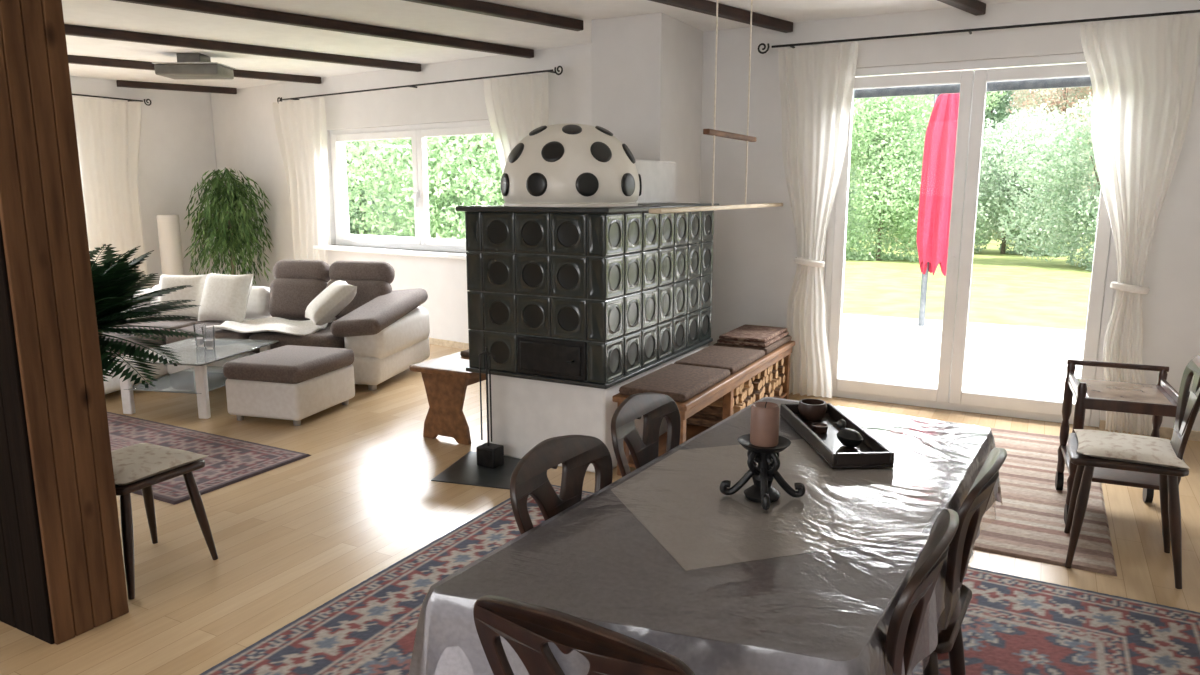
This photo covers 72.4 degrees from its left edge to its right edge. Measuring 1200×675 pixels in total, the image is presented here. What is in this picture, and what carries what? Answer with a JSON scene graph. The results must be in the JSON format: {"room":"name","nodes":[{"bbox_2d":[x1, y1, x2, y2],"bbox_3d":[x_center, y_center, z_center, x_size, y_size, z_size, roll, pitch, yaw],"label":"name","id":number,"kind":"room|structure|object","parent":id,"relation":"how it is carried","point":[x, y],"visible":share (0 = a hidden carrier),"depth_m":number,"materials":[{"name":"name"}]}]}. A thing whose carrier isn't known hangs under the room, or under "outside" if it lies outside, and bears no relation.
{"room":"traditional dwelling","nodes":[
{"label":"traditional dwelling","id":0,"kind":"room"},
{"bbox_2d":[70,76,224,288],"bbox_3d":[-7.036,-0.874,5.847,0.200,2.650,9.704,5,12,28],"label":"wall","id":1,"kind":"structure","parent":0,"point":[177,144],"depth_m":9.38,"materials":[{"name":"paint"}]},
{"bbox_2d":[72,93,151,105],"bbox_3d":[-5.860,-2.290,7.399,0.118,0.074,3.754,5,12,28],"label":"curtain rod","id":2,"kind":"object","parent":1,"relation":"attached to","point":[129,100],"visible":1,"depth_m":8.66,"materials":[{"name":"black metal"}]},
{"bbox_2d":[72,96,148,286],"bbox_3d":[-5.221,-1.291,8.671,0.087,2.390,1.001,5,12,28],"label":"curtain","id":3,"kind":"object","parent":2,"relation":"hanging from","point":[108,132],"visible":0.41,"depth_m":8.68,"materials":[{"name":"fabric"}]},
{"bbox_2d":[211,43,590,342],"bbox_3d":[-2.145,-1.331,8.384,6.375,2.650,0.250,7,13,35],"label":"wall","id":4,"kind":"structure","parent":0,"point":[245,135],"depth_m":8.11,"materials":[{"name":"paint"}]},
{"bbox_2d":[313,120,492,259],"bbox_3d":[-1.833,-1.431,7.967,2.847,1.245,0.300,7,13,35],"label":"window","id":5,"kind":"structure","parent":4,"relation":"in","point":[418,133],"depth_m":8.05,"materials":[{"name":"white plastic"}]},
{"bbox_2d":[277,66,562,103],"bbox_3d":[-1.853,-2.350,7.730,3.920,0.074,0.118,7,13,35],"label":"curtain rod","id":6,"kind":"object","parent":4,"relation":"attached to","point":[551,70],"visible":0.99,"depth_m":7.42,"materials":[{"name":"black metal"}]},
{"bbox_2d":[272,97,328,262],"bbox_3d":[-3.155,-1.492,8.775,0.890,2.030,0.085,8,13,36],"label":"curtain","id":7,"kind":"object","parent":6,"relation":"hanging from","point":[300,125],"visible":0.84,"depth_m":8.72,"materials":[{"name":"fabric"}]},
{"bbox_2d":[483,73,548,172],"bbox_3d":[-0.697,-1.178,7.025,0.707,2.030,0.080,7,13,35],"label":"curtain","id":8,"kind":"object","parent":6,"relation":"hanging from","point":[516,106],"visible":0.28,"depth_m":6.91,"materials":[{"name":"fabric"}]},
{"bbox_2d":[429,337,468,349],"bbox_3d":[-2.178,-0.032,8.476,6.045,0.060,0.015,7,13,35],"label":"baseboard","id":9,"kind":"structure","parent":4,"relation":"attached to","point":[441,342],"depth_m":7.96,"materials":[{"name":"brown wood"}]},
{"bbox_2d":[62,0,1024,88],"bbox_3d":[-2.419,-1.843,3.187,10.650,0.200,10.190,5,12,28],"label":"ceiling","id":10,"kind":"structure","parent":0,"point":[106,14],"depth_m":5.79,"materials":[{"name":"paint"}]},
{"bbox_2d":[116,80,236,93],"bbox_3d":[-4.660,-2.766,9.072,1.192,0.066,0.064,-7,12,-35],"label":"ceiling beam","id":11,"kind":"structure","parent":10,"relation":"attached to","point":[120,83],"depth_m":9.03,"materials":[{"name":"brown wood"}]},
{"bbox_2d":[152,53,234,78],"bbox_3d":[-3.517,-2.354,7.111,0.560,0.185,0.340,0,10,0],"label":"ceiling lamp","id":12,"kind":"object","parent":10,"relation":"attached to","point":[188,65],"visible":1,"depth_m":6.97,"materials":[{"name":"metal"}]},
{"bbox_2d":[68,55,321,83],"bbox_3d":[-5.044,-2.349,6.755,5.571,0.066,0.064,-8,13,-39],"label":"ceiling beam","id":13,"kind":"structure","parent":10,"relation":"attached to","point":[72,59],"depth_m":7.48,"materials":[{"name":"brown wood"}]},
{"bbox_2d":[64,24,420,71],"bbox_3d":[-5.298,-1.938,4.469,9.686,0.066,0.069,-9,14,-41],"label":"ceiling beam","id":14,"kind":"structure","parent":10,"relation":"attached to","point":[73,30],"depth_m":6.50,"materials":[{"name":"brown wood"}]},
{"bbox_2d":[113,0,533,57],"bbox_3d":[-3.963,-1.792,3.657,9.379,0.066,0.065,-10,14,-43],"label":"ceiling beam","id":15,"kind":"structure","parent":10,"relation":"attached to","point":[202,6],"depth_m":5.59,"materials":[{"name":"brown wood"}]},
{"bbox_2d":[403,0,582,30],"bbox_3d":[-3.209,-1.635,2.786,8.496,0.066,0.065,-10,14,-43],"label":"ceiling beam","id":16,"kind":"structure","parent":10,"relation":"attached to","point":[473,6],"depth_m":5.21,"materials":[{"name":"brown wood"}]},
{"bbox_2d":[649,0,782,213],"bbox_3d":[0.776,-1.399,4.860,0.070,1.263,2.130,5,12,28],"label":"drying rack","id":17,"kind":"object","parent":10,"relation":"hanging from","point":[712,132],"visible":1,"depth_m":4.73,"materials":[{"name":"brown wood"}]},
{"bbox_2d":[649,0,792,32],"bbox_3d":[-1.962,-1.591,2.542,9.234,0.066,0.070,-10,14,-44],"label":"ceiling beam","id":18,"kind":"structure","parent":10,"relation":"attached to","point":[701,6],"depth_m":5.23,"materials":[{"name":"brown wood"}]},
{"bbox_2d":[937,0,985,15],"bbox_3d":[-0.815,-1.481,1.931,0.066,0.066,9.186,10,14,44],"label":"ceiling beam","id":19,"kind":"structure","parent":10,"relation":"attached to","point":[975,7],"depth_m":4.98,"materials":[{"name":"brown wood"}]},
{"bbox_2d":[0,344,1199,674],"bbox_3d":[-2.419,0.922,3.684,10.650,0.120,10.190,5,12,28],"label":"floor","id":20,"kind":"structure","parent":0,"point":[290,539],"depth_m":3.68,"materials":[{"name":"laminate"}]},
{"bbox_2d":[0,0,128,644],"bbox_3d":[-2.007,-0.316,2.744,0.566,2.650,0.257,5,12,28],"label":"wooden pillar","id":21,"kind":"structure","parent":20,"relation":"on","point":[62,574],"depth_m":2.66,"materials":[{"name":"brown wood"}]},
{"bbox_2d":[111,443,217,599],"bbox_3d":[-1.834,0.698,3.259,0.392,0.477,0.392,5,11,25],"label":"dining chair","id":22,"kind":"object","parent":20,"relation":"on","point":[136,467],"visible":0.71,"depth_m":3.18,"materials":[{"name":"brown wood"}]},
{"bbox_2d":[157,215,183,274],"bbox_3d":[-4.745,-0.740,9.109,0.260,1.230,0.260,5,12,28],"label":"floor lamp","id":23,"kind":"object","parent":20,"relation":"on","point":[168,226],"visible":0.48,"depth_m":8.98,"materials":[{"name":"fabric"}]},
{"bbox_2d":[108,337,278,418],"bbox_3d":[-2.851,0.276,5.843,0.720,0.387,0.880,2,10,11],"label":"coffee table","id":24,"kind":"object","parent":20,"relation":"on","point":[199,380],"visible":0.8,"depth_m":5.66,"materials":[{"name":"clear glass"}]},
{"bbox_2d":[132,366,226,393],"bbox_3d":[-2.851,0.294,5.847,0.600,0.010,0.760,2,10,11],"label":"glass shelf","id":25,"kind":"object","parent":24,"relation":"attached to","point":[183,381],"depth_m":5.72,"materials":[{"name":"glass"}]},
{"bbox_2d":[193,324,205,346],"bbox_3d":[-2.886,-0.017,5.922,0.084,0.160,0.084,5,12,28],"label":"glass","id":26,"kind":"object","parent":24,"relation":"on","point":[199,341],"visible":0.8,"depth_m":5.91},
{"bbox_2d":[201,326,214,348],"bbox_3d":[-2.782,0.000,5.832,0.084,0.160,0.084,5,12,28],"label":"glass","id":27,"kind":"object","parent":24,"relation":"on","point":[211,342],"visible":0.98,"depth_m":5.82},
{"bbox_2d":[107,412,311,504],"bbox_3d":[-3.088,0.619,4.990,2.800,0.012,0.850,5,12,28],"label":"oriental rug","id":28,"kind":"object","parent":20,"relation":"on","point":[229,461],"visible":0.38,"depth_m":4.72,"materials":[{"name":"fabric"}]},
{"bbox_2d":[89,244,207,387],"bbox_3d":[-2.792,0.112,4.305,1.325,1.229,1.292,-5,12,-28],"label":"potted palm","id":29,"kind":"object","parent":28,"relation":"on","point":[114,283],"visible":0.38,"depth_m":4.25,"materials":[{"name":"plant"}]},
{"bbox_2d":[183,167,272,283],"bbox_3d":[-4.122,-1.005,9.128,0.889,1.746,0.919,5,12,28],"label":"potted tree","id":30,"kind":"object","parent":20,"relation":"on","point":[236,228],"visible":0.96,"depth_m":8.98,"materials":[{"name":"green plant"}]},
{"bbox_2d":[103,260,429,393],"bbox_3d":[-2.985,-0.096,6.448,2.808,0.904,1.820,2,10,10],"label":"sofa","id":31,"kind":"object","parent":20,"relation":"on","point":[386,330],"visible":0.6,"depth_m":6.62,"materials":[{"name":"fabric"}]},
{"bbox_2d":[156,274,207,318],"bbox_3d":[-3.548,-0.345,6.963,0.420,0.380,0.223,0,10,2],"label":"throw pillow","id":32,"kind":"object","parent":31,"relation":"on","point":[195,293],"visible":0.59,"depth_m":6.89,"materials":[{"name":"beige fabric"}]},
{"bbox_2d":[166,319,253,344],"bbox_3d":[-2.998,-0.025,6.691,0.700,0.160,0.760,2,10,10],"label":"seat cushion","id":33,"kind":"object","parent":31,"relation":"on","point":[220,334],"depth_m":6.36,"materials":[{"name":"beige fabric"}]},
{"bbox_2d":[197,273,252,322],"bbox_3d":[-3.117,-0.333,6.823,0.450,0.390,0.252,3,11,16],"label":"throw pillow","id":34,"kind":"object","parent":31,"relation":"on","point":[224,297],"visible":0.99,"depth_m":6.75,"materials":[{"name":"beige fabric"}]},
{"bbox_2d":[199,317,335,335],"bbox_3d":[-2.612,-0.096,6.533,0.952,0.060,0.683,2,10,10],"label":"throw blanket","id":35,"kind":"object","parent":31,"relation":"on","point":[270,324],"visible":0.93,"depth_m":6.46,"materials":[{"name":"white fabric"}]},
{"bbox_2d":[305,280,356,325],"bbox_3d":[-2.139,-0.280,6.505,0.348,0.316,0.460,-5,12,-28],"label":"throw pillow","id":36,"kind":"object","parent":35,"relation":"on","point":[332,300],"visible":1,"depth_m":6.35,"materials":[{"name":"beige fabric"}]},
{"bbox_2d":[248,320,344,352],"bbox_3d":[-2.295,-0.002,6.564,0.710,0.160,0.760,2,10,10],"label":"seat cushion","id":37,"kind":"object","parent":31,"relation":"on","point":[324,337],"depth_m":6.21,"materials":[{"name":"beige fabric"}]},
{"bbox_2d":[223,345,354,425],"bbox_3d":[-2.098,0.314,5.598,0.580,0.400,0.680,3,11,16],"label":"ottoman","id":38,"kind":"object","parent":20,"relation":"on","point":[296,383],"visible":1,"depth_m":5.33,"materials":[{"name":"fabric"}]},
{"bbox_2d":[223,345,353,383],"bbox_3d":[-2.098,0.176,5.574,0.580,0.120,0.680,3,11,16],"label":"cushion","id":39,"kind":"object","parent":38,"relation":"on","point":[287,364],"depth_m":5.35,"materials":[{"name":"brown fabric"}]},
{"bbox_2d":[410,352,485,444],"bbox_3d":[-0.645,0.311,5.458,0.460,0.455,1.300,5,12,28],"label":"bench","id":40,"kind":"object","parent":20,"relation":"on","point":[446,379],"visible":0.5,"depth_m":4.93,"materials":[{"name":"brown wood"}]},
{"bbox_2d":[460,349,468,356],"bbox_3d":[-0.538,0.050,5.526,0.340,0.035,0.880,5,12,28],"label":"pad","id":41,"kind":"object","parent":40,"relation":"on","point":[465,353],"visible":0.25,"depth_m":5.21,"materials":[{"name":"brown fabric"}]},
{"bbox_2d":[431,451,520,489],"bbox_3d":[-0.555,0.720,4.453,0.569,0.006,0.500,3,11,16],"label":"floor plate","id":42,"kind":"object","parent":20,"relation":"on","point":[465,470],"visible":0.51,"depth_m":4.39,"materials":[{"name":"metal"}]},
{"bbox_2d":[476,347,503,468],"bbox_3d":[-0.605,0.379,4.466,0.123,0.660,0.100,5,12,28],"label":"fireplace tool set","id":43,"kind":"object","parent":42,"relation":"on","point":[489,455],"visible":1,"depth_m":4.47,"materials":[{"name":"black metal"}]},
{"bbox_2d":[455,123,718,472],"bbox_3d":[-0.006,-0.327,5.027,0.950,1.863,1.592,5,12,28],"label":"stove","id":44,"kind":"object","parent":20,"relation":"on","point":[578,293],"visible":1,"depth_m":4.42,"materials":[{"name":"tile"}]},
{"bbox_2d":[199,484,1199,674],"bbox_3d":[0.017,1.177,1.889,2.900,0.012,3.920,5,12,28],"label":"rug","id":45,"kind":"object","parent":20,"relation":"on","point":[1011,624],"visible":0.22,"depth_m":2.83,"materials":[{"name":"fabric"}]},
{"bbox_2d":[510,435,612,533],"bbox_3d":[0.059,0.708,1.991,0.462,0.880,0.409,6,12,32],"label":"dining chair","id":46,"kind":"object","parent":45,"relation":"on","point":[575,453],"visible":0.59,"depth_m":2.01,"materials":[{"name":"brown wood"}]},
{"bbox_2d":[473,595,694,674],"bbox_3d":[0.058,0.803,1.463,0.409,0.880,0.462,6,12,31],"label":"dining chair","id":47,"kind":"object","parent":45,"relation":"on","point":[528,628],"visible":1,"depth_m":1.23,"materials":[{"name":"brown wood"}]},
{"bbox_2d":[611,392,680,476],"bbox_3d":[0.292,0.627,2.437,0.462,0.880,0.409,6,12,30],"label":"dining chair","id":48,"kind":"object","parent":45,"relation":"on","point":[653,407],"visible":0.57,"depth_m":2.47,"materials":[{"name":"brown wood"}]},
{"bbox_2d":[884,509,958,674],"bbox_3d":[0.457,0.760,1.698,0.462,0.880,0.409,6,12,30],"label":"dining chair","id":49,"kind":"object","parent":45,"relation":"on","point":[907,617],"visible":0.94,"depth_m":1.45,"materials":[{"name":"brown wood"}]},
{"bbox_2d":[922,447,1006,674],"bbox_3d":[0.747,0.688,2.103,0.462,0.880,0.409,6,12,32],"label":"dining chair","id":50,"kind":"object","parent":45,"relation":"on","point":[971,512],"visible":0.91,"depth_m":1.91,"materials":[{"name":"brown wood"}]},
{"bbox_3d":[0.456,0.752,2.142,0.730,0.735,1.723,6,12,32],"label":"dining table","id":51,"kind":"object","parent":45,"relation":"on","visible":0},
{"bbox_2d":[418,399,997,674],"bbox_3d":[0.464,0.496,2.107,0.853,0.227,1.846,6,12,32],"label":"tablecloth","id":52,"kind":"object","parent":51,"relation":"on","point":[829,612],"visible":0.64,"depth_m":1.57,"materials":[{"name":"fabric"}]},
{"bbox_2d":[409,397,1002,674],"bbox_3d":[0.460,0.506,2.105,0.872,0.258,1.880,6,12,32],"label":"plastic cover","id":53,"kind":"object","parent":52,"relation":"on","point":[414,666],"visible":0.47,"depth_m":1.96,"materials":[{"name":"plastic"}]},
{"bbox_2d":[720,434,804,509],"bbox_3d":[0.397,0.321,1.998,0.152,0.143,0.152,-8,13,-39],"label":"candle holder","id":54,"kind":"object","parent":53,"relation":"on","point":[762,474],"visible":0.99,"depth_m":1.98,"materials":[{"name":"black metal"}]},
{"bbox_2d":[750,402,779,446],"bbox_3d":[0.397,0.205,1.977,0.068,0.104,0.068,5,12,28],"label":"pillar candle","id":55,"kind":"object","parent":54,"relation":"on","point":[764,423],"visible":1,"depth_m":1.95,"materials":[{"name":"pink wax"}]},
{"bbox_2d":[780,403,893,468],"bbox_3d":[0.698,0.286,2.475,0.170,0.042,0.530,-1,10,-3],"label":"serving tray","id":56,"kind":"object","parent":53,"relation":"on","point":[871,453],"visible":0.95,"depth_m":2.37,"materials":[{"name":"black paint"}]},
{"bbox_2d":[798,399,826,420],"bbox_3d":[0.689,0.236,2.659,0.092,0.058,0.092,5,12,28],"label":"bowl","id":57,"kind":"object","parent":56,"relation":"on","point":[809,409],"visible":1,"depth_m":2.63,"materials":[{"name":"brown ceramic"}]},
{"bbox_2d":[811,422,827,433],"bbox_3d":[0.676,0.279,2.523,0.052,0.022,0.051,5,12,28],"label":"cup","id":58,"kind":"object","parent":56,"relation":"on","point":[820,428],"visible":0.98,"depth_m":2.51,"materials":[{"name":"brown ceramic"}]},
{"bbox_2d":[834,419,862,446],"bbox_3d":[0.719,0.279,2.379,0.056,0.074,0.100,-8,13,-37],"label":"bird figurine","id":59,"kind":"object","parent":56,"relation":"on","point":[848,437],"visible":1,"depth_m":2.36,"materials":[{"name":"black ceramic"}]},
{"bbox_2d":[611,439,947,570],"bbox_3d":[0.454,0.382,2.086,0.826,0.002,0.717,-3,11,-17],"label":"cloth","id":60,"kind":"object","parent":52,"relation":"on","point":[678,499],"visible":0.81,"depth_m":1.97,"materials":[{"name":"fabric"}]},
{"bbox_2d":[612,341,794,475],"bbox_3d":[0.730,0.380,5.114,0.420,0.440,2.030,5,12,28],"label":"bench","id":61,"kind":"object","parent":20,"relation":"on","point":[725,388],"visible":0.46,"depth_m":4.78,"materials":[{"name":"brown wood"}]},
{"bbox_2d":[619,363,729,401],"bbox_3d":[0.425,0.241,4.517,0.380,0.045,0.690,5,12,28],"label":"seat cushion","id":62,"kind":"object","parent":61,"relation":"on","point":[680,382],"visible":0.98,"depth_m":4.42,"materials":[{"name":"brown fabric"}]},
{"bbox_2d":[686,416,721,426],"bbox_3d":[0.645,0.517,4.984,0.340,0.056,0.054,5,12,28],"label":"log","id":63,"kind":"object","parent":61,"relation":"on","point":[693,420],"visible":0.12,"depth_m":4.97,"materials":[{"name":"brown wood"}]},
{"bbox_2d":[695,405,733,416],"bbox_3d":[0.644,0.439,5.008,0.340,0.068,0.063,5,12,28],"label":"log","id":64,"kind":"object","parent":63,"relation":"on","point":[715,411],"visible":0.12,"depth_m":4.96,"materials":[{"name":"brown wood"}]},
{"bbox_2d":[709,396,733,406],"bbox_3d":[0.641,0.376,4.961,0.340,0.068,0.063,5,12,28],"label":"log","id":65,"kind":"object","parent":64,"relation":"on","point":[718,403],"visible":0.2,"depth_m":4.89,"materials":[{"name":"brown wood"}]},
{"bbox_2d":[692,414,721,419],"bbox_3d":[0.686,0.505,5.050,0.340,0.071,0.064,5,12,28],"label":"log","id":66,"kind":"object","parent":61,"relation":"on","point":[699,415],"visible":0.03,"depth_m":5.03,"materials":[{"name":"brown wood"}]},
{"bbox_2d":[733,405,742,413],"bbox_3d":[0.709,0.431,5.063,0.340,0.059,0.059,5,12,28],"label":"log","id":67,"kind":"object","parent":66,"relation":"on","point":[736,408],"visible":0.17,"depth_m":4.97,"materials":[{"name":"brown wood"}]},
{"bbox_2d":[674,345,764,374],"bbox_3d":[0.753,0.134,5.114,0.380,0.045,0.630,5,12,28],"label":"seat cushion","id":68,"kind":"object","parent":61,"relation":"on","point":[733,359],"visible":0.77,"depth_m":5.05,"materials":[{"name":"brown fabric"}]},
{"bbox_2d":[714,335,791,354],"bbox_3d":[1.060,0.034,5.673,0.380,0.045,0.600,5,12,28],"label":"seat cushion","id":69,"kind":"object","parent":61,"relation":"on","point":[777,344],"visible":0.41,"depth_m":5.46,"materials":[{"name":"brown fabric"}]},
{"bbox_2d":[717,324,788,347],"bbox_3d":[1.064,-0.015,5.662,0.340,0.055,0.560,5,12,28],"label":"folded blanket","id":70,"kind":"object","parent":69,"relation":"on","point":[745,335],"visible":1,"depth_m":5.50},
{"bbox_2d":[774,388,781,395],"bbox_3d":[1.112,0.370,5.809,0.340,0.058,0.059,5,12,28],"label":"log","id":71,"kind":"object","parent":61,"relation":"on","point":[777,392],"visible":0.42,"depth_m":5.72,"materials":[{"name":"brown wood"}]},
{"bbox_2d":[975,427,1116,575],"bbox_3d":[2.013,0.732,4.362,1.140,0.012,2.000,5,12,28],"label":"striped rug","id":72,"kind":"object","parent":20,"relation":"on","point":[1029,524],"visible":0.31,"depth_m":3.81,"materials":[{"name":"fabric"}]},
{"bbox_2d":[1055,359,1189,540],"bbox_3d":[2.399,0.495,3.807,0.424,0.677,0.580,5,11,24],"label":"trolley","id":73,"kind":"object","parent":20,"relation":"on","point":[1159,400],"visible":0.62,"depth_m":3.70,"materials":[{"name":"brown wood"}]},
{"bbox_2d":[1061,445,1158,489],"bbox_3d":[2.399,0.602,3.826,0.400,0.020,0.500,5,11,24],"label":"shelf","id":74,"kind":"object","parent":73,"relation":"attached to","point":[1100,475],"depth_m":3.66,"materials":[{"name":"brown wood"}]},
{"bbox_2d":[1068,378,1176,404],"bbox_3d":[2.399,0.265,3.766,0.400,0.025,0.500,5,11,24],"label":"tray","id":75,"kind":"object","parent":73,"relation":"on","point":[1099,392],"depth_m":3.72,"materials":[{"name":"brown wood"}]},
{"bbox_2d":[1064,355,1199,588],"bbox_3d":[2.143,0.485,3.300,0.462,0.880,0.409,5,12,28],"label":"dining chair","id":76,"kind":"object","parent":20,"relation":"on","point":[1087,449],"visible":1,"depth_m":3.23,"materials":[{"name":"brown wood"}]},
{"bbox_2d":[591,12,702,202],"bbox_3d":[0.411,-0.936,6.190,0.530,2.650,1.000,5,12,28],"label":"chimney","id":77,"kind":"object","parent":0,"point":[647,69],"depth_m":5.64,"materials":[{"name":"paint"}]},
{"bbox_2d":[700,0,1199,430],"bbox_3d":[2.538,-0.808,5.478,3.900,2.650,0.250,5,12,28],"label":"wall","id":78,"kind":"structure","parent":0,"point":[755,249],"depth_m":5.55,"materials":[{"name":"paint"}]},
{"bbox_2d":[825,53,1116,426],"bbox_3d":[2.421,-0.641,5.485,1.785,2.320,0.160,5,12,28],"label":"door","id":79,"kind":"structure","parent":78,"relation":"in","point":[1066,70],"depth_m":5.45,"materials":[{"name":"white plastic"}]},
{"bbox_2d":[758,10,1199,53],"bbox_3d":[2.467,-1.904,5.083,3.043,0.074,0.118,5,12,28],"label":"curtain rod","id":80,"kind":"object","parent":78,"relation":"attached to","point":[1188,11],"visible":0.99,"depth_m":5.07,"materials":[{"name":"black metal"}]},
{"bbox_2d":[778,42,858,397],"bbox_3d":[1.479,-0.779,5.770,0.535,2.430,0.153,5,12,28],"label":"curtain","id":81,"kind":"object","parent":80,"relation":"hanging from","point":[817,82],"visible":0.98,"depth_m":5.72,"materials":[{"name":"fabric"}]},
{"bbox_2d":[1080,14,1199,434],"bbox_3d":[3.098,-0.624,4.908,0.602,2.430,0.141,5,12,28],"label":"curtain","id":82,"kind":"object","parent":80,"relation":"hanging from","point":[1143,73],"visible":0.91,"depth_m":4.81,"materials":[{"name":"fabric"}]},
{"bbox_2d":[1099,420,1199,440],"bbox_3d":[3.596,0.595,4.995,0.950,0.060,0.015,5,12,28],"label":"baseboard","id":83,"kind":"structure","parent":78,"relation":"attached to","point":[1167,432],"depth_m":5.04,"materials":[{"name":"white wood"}]},
{"label":"outside","id":84,"kind":"structure","parent":0,"visible":0},
{"bbox_2d":[379,226,1093,329],"bbox_3d":[13.525,-3.628,30.104,85.000,0.280,53.880,5,12,28],"label":"lawn","id":85,"kind":"structure","parent":84,"point":[1006,289],"depth_m":13.43,"materials":[{"name":"green plant"}]},
{"bbox_2d":[345,140,412,234],"bbox_3d":[-6.598,-4.739,21.718,4.514,4.971,3.934,6,12,31],"label":"tree","id":86,"kind":"object","parent":85,"relation":"on","point":[357,215],"visible":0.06,"depth_m":21.37,"materials":[{"name":"green plant"}]},
{"bbox_2d":[345,134,504,239],"bbox_3d":[-2.443,-3.089,15.284,4.945,4.004,4.110,5,12,28],"label":"tree","id":87,"kind":"object","parent":85,"relation":"on","point":[454,163],"visible":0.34,"depth_m":14.46,"materials":[{"name":"green plant"}]},
{"bbox_2d":[847,101,875,246],"bbox_3d":[6.677,-5.445,23.743,2.586,5.614,3.412,-6,12,-28],"label":"shrub","id":88,"kind":"object","parent":85,"relation":"on","point":[853,173],"visible":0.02,"depth_m":23.26,"materials":[{"name":"green plant"}]},
{"bbox_2d":[845,95,933,261],"bbox_3d":[6.554,-4.081,18.823,3.723,4.675,2.748,8,13,38],"label":"shrub","id":89,"kind":"object","parent":85,"relation":"on","point":[883,168],"visible":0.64,"depth_m":18.43,"materials":[{"name":"green plant"}]},
{"bbox_2d":[856,96,926,230],"bbox_3d":[10.993,-8.526,32.592,6.470,8.633,5.574,1,10,7],"label":"tree","id":90,"kind":"object","parent":85,"relation":"on","point":[904,96],"visible":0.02,"depth_m":32.67,"materials":[{"name":"green plant"}]},
{"bbox_2d":[885,69,1005,243],"bbox_3d":[10.502,-5.640,25.069,3.359,5.532,2.977,5,11,25],"label":"shrub","id":91,"kind":"object","parent":85,"relation":"on","point":[989,94],"visible":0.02,"depth_m":24.24,"materials":[{"name":"green plant"}]},
{"bbox_2d":[974,71,1052,227],"bbox_3d":[16.666,-9.447,35.167,4.923,9.530,6.014,-8,13,-39],"label":"tree","id":92,"kind":"object","parent":85,"relation":"on","point":[1000,109],"visible":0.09,"depth_m":34.48,"materials":[{"name":"green plant"}]},
{"bbox_2d":[974,103,1094,256],"bbox_3d":[10.395,-3.966,20.797,3.815,3.749,2.641,8,13,37],"label":"shrub","id":93,"kind":"object","parent":85,"relation":"on","point":[992,178],"visible":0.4,"depth_m":20.37,"materials":[{"name":"green plant"}]},
{"bbox_2d":[992,92,1100,270],"bbox_3d":[10.244,-3.328,16.801,4.102,3.913,2.703,5,11,24],"label":"shrub","id":94,"kind":"object","parent":85,"relation":"on","point":[1083,219],"visible":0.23,"depth_m":17.15,"materials":[{"name":"green plant"}]},
{"bbox_2d":[997,86,1097,238],"bbox_3d":[14.687,-6.820,26.419,3.700,7.374,2.702,5,11,24],"label":"shrub","id":95,"kind":"object","parent":85,"relation":"on","point":[1067,96],"visible":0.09,"depth_m":26.04,"materials":[{"name":"green plant"}]},
{"bbox_2d":[1003,87,1099,232],"bbox_3d":[18.018,-8.220,29.285,6.762,9.203,5.578,5,12,28],"label":"tree","id":96,"kind":"object","parent":85,"relation":"on","point":[1036,90],"visible":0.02,"depth_m":30.29,"materials":[{"name":"green plant"}]},
{"bbox_3d":[0.706,0.491,5.128,0.340,0.057,0.060,5,12,28],"label":"log","id":97,"kind":"object","parent":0,"visible":0},
{"bbox_2d":[737,402,745,408],"bbox_3d":[0.740,0.418,5.138,0.340,0.067,0.064,5,12,28],"label":"log","id":98,"kind":"object","parent":97,"relation":"on","point":[743,404],"visible":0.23,"depth_m":5.05,"materials":[{"name":"brown wood"}]},
{"bbox_2d":[738,392,744,402],"bbox_3d":[0.725,0.354,5.093,0.340,0.063,0.063,5,12,28],"label":"log","id":99,"kind":"object","parent":98,"relation":"on","point":[741,395],"visible":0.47,"depth_m":5.00,"materials":[{"name":"brown wood"}]},
{"bbox_3d":[0.855,0.438,5.408,0.340,0.061,0.064,5,12,28],"label":"log","id":100,"kind":"object","parent":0,"visible":0},
{"bbox_2d":[752,391,761,400],"bbox_3d":[0.897,0.369,5.412,0.340,0.064,0.058,5,12,28],"label":"log","id":101,"kind":"object","parent":100,"relation":"on","point":[758,394],"visible":0.26,"depth_m":5.32,"materials":[{"name":"brown wood"}]},
{"bbox_2d":[752,382,760,390],"bbox_3d":[0.880,0.304,5.372,0.340,0.055,0.056,5,12,28],"label":"log","id":102,"kind":"object","parent":101,"relation":"on","point":[756,385],"visible":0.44,"depth_m":5.28,"materials":[{"name":"brown wood"}]},
{"bbox_3d":[0.975,0.402,5.614,0.340,0.062,0.061,5,12,28],"label":"log","id":103,"kind":"object","parent":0,"visible":0},
{"bbox_2d":[764,383,770,392],"bbox_3d":[1.001,0.329,5.624,0.340,0.068,0.065,5,12,28],"label":"log","id":104,"kind":"object","parent":103,"relation":"on","point":[767,385],"visible":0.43,"depth_m":5.53,"materials":[{"name":"brown wood"}]},
{"bbox_3d":[1.137,0.354,5.885,0.340,0.063,0.061,5,12,28],"label":"log","id":105,"kind":"object","parent":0,"visible":0},
{"bbox_2d":[778,374,784,382],"bbox_3d":[1.157,0.280,5.897,0.340,0.063,0.063,5,12,28],"label":"log","id":106,"kind":"object","parent":105,"relation":"on","point":[782,376],"visible":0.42,"depth_m":5.81,"materials":[{"name":"brown wood"}]},
{"bbox_2d":[777,365,784,373],"bbox_3d":[1.145,0.215,5.855,0.340,0.059,0.058,5,12,28],"label":"log","id":107,"kind":"object","parent":106,"relation":"on","point":[781,369],"visible":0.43,"depth_m":5.77,"materials":[{"name":"brown wood"}]},
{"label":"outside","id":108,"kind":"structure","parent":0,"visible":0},
{"bbox_2d":[839,314,1085,401],"bbox_3d":[6.991,0.572,6.138,11.350,0.100,4.700,5,12,28],"label":"patio","id":109,"kind":"structure","parent":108,"point":[1025,361],"depth_m":8.01,"materials":[{"name":"concrete"}]},
{"bbox_2d":[890,93,959,334],"bbox_3d":[3.751,-1.435,9.217,0.700,2.761,0.680,5,12,28],"label":"parasol","id":110,"kind":"object","parent":109,"relation":"on","point":[935,199],"visible":0.62,"depth_m":8.95,"materials":[{"name":"fabric"}]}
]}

